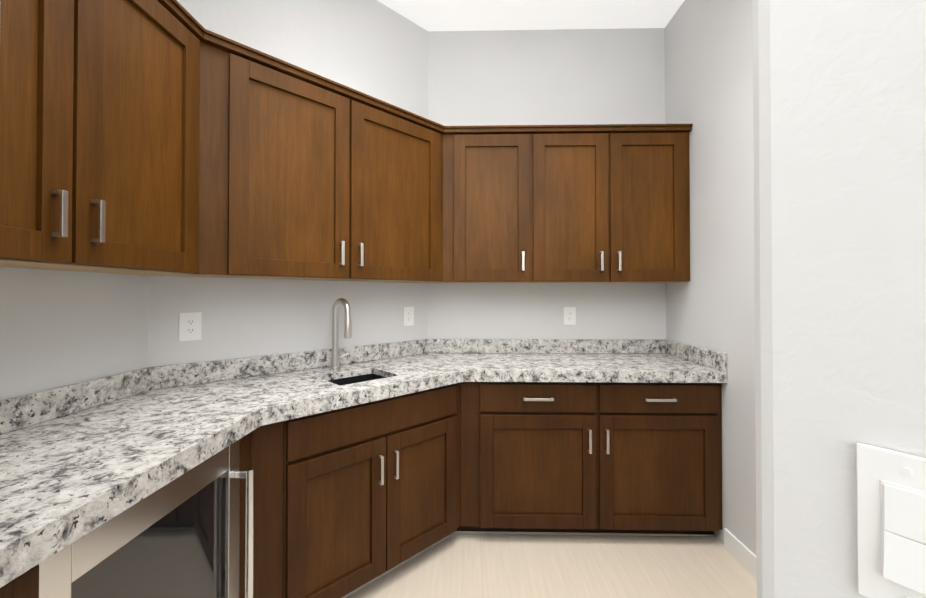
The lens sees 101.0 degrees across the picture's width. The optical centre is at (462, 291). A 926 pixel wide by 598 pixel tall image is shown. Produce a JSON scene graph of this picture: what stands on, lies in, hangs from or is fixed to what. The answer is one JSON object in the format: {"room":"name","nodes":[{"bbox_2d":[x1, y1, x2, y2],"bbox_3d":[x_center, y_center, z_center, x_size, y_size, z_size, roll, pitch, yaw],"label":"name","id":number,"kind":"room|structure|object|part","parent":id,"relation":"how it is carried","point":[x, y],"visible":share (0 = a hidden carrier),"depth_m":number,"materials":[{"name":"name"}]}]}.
{"room":"wet bar","nodes":[
{"label":"wet bar","id":0,"kind":"room"},
{"bbox_2d":[0,267,148,399],"bbox_3d":[-1.418,-0.254,1.049,0.120,3.206,1.276,0,-1,1],"label":"wall","id":1,"kind":"structure","parent":0,"point":[59,328],"depth_m":1.31,"materials":[{"name":"paint"}]},
{"bbox_2d":[0,0,204,275],"bbox_3d":[-1.181,-0.552,1.087,0.347,0.962,1.090,0,-1,1],"label":"upper cabinet","id":2,"kind":"object","parent":1,"relation":"attached to","point":[99,130],"visible":1,"depth_m":1.09,"materials":[{"name":"brown wood"}]},
{"bbox_2d":[148,0,427,366],"bbox_3d":[-0.837,-0.242,2.206,1.622,3.206,0.120,1,-1,-44],"label":"wall","id":3,"kind":"structure","parent":0,"point":[376,49],"depth_m":2.10,"materials":[{"name":"paint"}]},
{"bbox_2d":[179,312,201,340],"bbox_3d":[-1.235,0.159,1.731,0.083,0.127,0.007,1,-1,-44],"label":"electrical outlet","id":4,"kind":"object","parent":3,"relation":"attached to","point":[190,326],"visible":1,"depth_m":1.73,"materials":[{"name":"white plastic"}]},
{"bbox_2d":[161,29,444,282],"bbox_3d":[-0.673,-0.543,2.038,1.518,0.962,0.347,1,-1,-44],"label":"upper cabinet","id":5,"kind":"object","parent":3,"relation":"attached to","point":[304,174],"visible":0.96,"depth_m":1.80,"materials":[{"name":"brown wood"}]},
{"bbox_2d":[403,307,413,325],"bbox_3d":[-0.364,0.167,2.566,0.083,0.127,0.007,1,-1,-44],"label":"electrical outlet","id":6,"kind":"object","parent":3,"relation":"attached to","point":[408,316],"visible":1,"depth_m":2.56,"materials":[{"name":"white plastic"}]},
{"bbox_2d":[377,0,683,30],"bbox_3d":[-0.034,-1.914,0.284,7.000,0.100,5.073,0,-1,1],"label":"ceiling","id":7,"kind":"structure","parent":0,"point":[458,15],"depth_m":2.53,"materials":[{"name":"paint"}]},
{"bbox_2d":[428,28,665,338],"bbox_3d":[0.618,-0.237,2.731,1.825,3.206,0.120,0,-1,1],"label":"wall","id":8,"kind":"structure","parent":0,"point":[553,77],"depth_m":2.68,"materials":[{"name":"paint"}]},
{"bbox_2d":[0,339,726,433],"bbox_3d":[0.020,0.370,1.590,2.726,0.095,2.170,0,-1,1],"label":"backsplash","id":9,"kind":"structure","parent":8,"relation":"attached to","point":[20,412],"depth_m":1.94,"materials":[{"name":"white stone"}]},
{"bbox_2d":[437,125,532,282],"bbox_3d":[0.090,-0.533,2.523,0.675,0.946,0.317,0,-1,1],"label":"upper cabinet","id":10,"kind":"object","parent":8,"relation":"attached to","point":[487,171],"depth_m":2.38,"materials":[{"name":"brown wood"}]},
{"bbox_2d":[564,307,575,324],"bbox_3d":[0.744,0.173,2.659,0.083,0.127,0.007,0,-1,1],"label":"electrical outlet","id":11,"kind":"object","parent":8,"relation":"attached to","point":[569,315],"visible":1,"depth_m":2.66,"materials":[{"name":"white plastic"}]},
{"bbox_2d":[533,124,692,282],"bbox_3d":[0.915,-0.534,2.505,0.975,0.946,0.317,0,-1,1],"label":"upper cabinet","id":12,"kind":"object","parent":8,"relation":"attached to","point":[602,203],"depth_m":2.36,"materials":[{"name":"brown wood"}]},
{"bbox_2d":[346,533,756,597],"bbox_3d":[-0.034,1.392,0.252,7.000,0.100,5.073,0,-1,1],"label":"floor","id":13,"kind":"structure","parent":0,"point":[469,565],"depth_m":1.86,"materials":[{"name":"tile"}]},
{"bbox_2d":[0,565,38,597],"bbox_3d":[-1.061,0.908,0.608,0.607,0.874,0.165,0,-1,1],"label":"base cabinet","id":14,"kind":"object","parent":13,"relation":"on","point":[25,585],"visible":0.48,"depth_m":0.66,"materials":[{"name":"brown wood"}]},
{"bbox_2d":[38,439,253,597],"bbox_3d":[-1.020,0.912,0.994,0.638,0.866,0.603,0,-1,1],"label":"wine cooler","id":15,"kind":"object","parent":13,"relation":"on","point":[179,537],"visible":0.54,"depth_m":1.01,"materials":[{"name":"silver metal"}]},
{"bbox_2d":[239,417,302,597],"bbox_3d":[-0.975,0.918,1.582,0.736,0.874,0.568,0,-1,1],"label":"base cabinet","id":16,"kind":"object","parent":13,"relation":"on","point":[274,451],"depth_m":1.43,"materials":[{"name":"brown wood"}]},
{"bbox_3d":[-1.052,0.916,1.458,0.587,0.874,0.316,0,-1,1],"label":"base cabinet filler","id":17,"kind":"part","parent":16,"relation":"part of","materials":[{"name":"brown wood"}]},
{"bbox_2d":[303,383,458,597],"bbox_3d":[-0.358,0.919,1.750,0.636,0.874,0.637,0,-1,1],"label":"base cabinet","id":18,"kind":"object","parent":13,"relation":"on","point":[350,500],"depth_m":1.70,"materials":[{"name":"brown wood"}]},
{"bbox_2d":[459,383,459,526],"bbox_3d":[-0.230,0.925,2.333,0.438,0.874,0.680,0,-1,1],"label":"base cabinet","id":19,"kind":"object","parent":13,"relation":"on","point":[459,383],"depth_m":2.08,"materials":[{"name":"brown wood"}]},
{"bbox_2d":[0,353,726,587],"bbox_3d":[0.020,0.449,1.589,2.726,0.060,2.170,0,-1,1],"label":"countertop","id":20,"kind":"structure","parent":19,"relation":"on","point":[67,480],"depth_m":1.21,"materials":[{"name":"white stone"}]},
{"bbox_2d":[330,298,351,369],"bbox_3d":[-0.658,0.229,2.072,0.142,0.387,0.144,0,-1,1],"label":"gooseneck faucet","id":21,"kind":"object","parent":20,"relation":"on","point":[336,357],"visible":1,"depth_m":2.07,"materials":[{"name":"silver metal"}]},
{"bbox_2d":[328,373,386,385],"bbox_3d":[-0.524,0.609,1.905,0.392,0.312,0.337,1,-1,-44],"label":"sink basin","id":22,"kind":"object","parent":20,"relation":"in","point":[354,379],"visible":0.02,"depth_m":2.05,"materials":[{"name":"grey metal"}]},
{"bbox_2d":[455,382,494,533],"bbox_3d":[-0.040,0.925,2.368,0.420,0.874,0.607,0,-1,1],"label":"base cabinet","id":23,"kind":"object","parent":13,"relation":"on","point":[477,399],"depth_m":2.08,"materials":[{"name":"brown wood"}]},
{"bbox_2d":[495,382,602,534],"bbox_3d":[0.415,0.925,2.358,0.634,0.874,0.607,0,-1,1],"label":"base cabinet","id":24,"kind":"object","parent":13,"relation":"on","point":[599,458],"depth_m":2.06,"materials":[{"name":"brown wood"}]},
{"bbox_2d":[603,382,721,536],"bbox_3d":[1.066,0.925,2.344,0.668,0.874,0.607,0,-1,1],"label":"base cabinet","id":25,"kind":"object","parent":13,"relation":"on","point":[662,442],"depth_m":2.05,"materials":[{"name":"brown wood"}]},
{"bbox_2d":[665,0,755,554],"bbox_3d":[1.416,-0.262,0.177,0.120,3.206,4.953,0,-1,1],"label":"wall","id":26,"kind":"structure","parent":0,"point":[710,304],"depth_m":2.05,"materials":[{"name":"paint"}]},
{"bbox_2d":[724,528,756,579],"bbox_3d":[1.362,1.295,0.806,0.013,0.105,2.439,0,-1,1],"label":"baseboard","id":27,"kind":"structure","parent":26,"relation":"attached to","point":[741,553],"depth_m":1.90,"materials":[{"name":"white wood"}]},
{"bbox_2d":[752,0,925,597],"bbox_3d":[0.771,-0.267,-0.330,0.120,3.206,1.709,0,-1,-32],"label":"wall","id":28,"kind":"structure","parent":0,"point":[839,119],"depth_m":0.31,"materials":[{"name":"paint"}]},
{"bbox_2d":[856,443,925,597],"bbox_3d":[0.315,0.174,0.271,0.013,0.114,0.051,0,-1,-32],"label":"switch plate","id":29,"kind":"object","parent":28,"relation":"attached to","point":[891,518],"visible":1,"depth_m":0.28,"materials":[{"name":"white plastic"}]}
]}

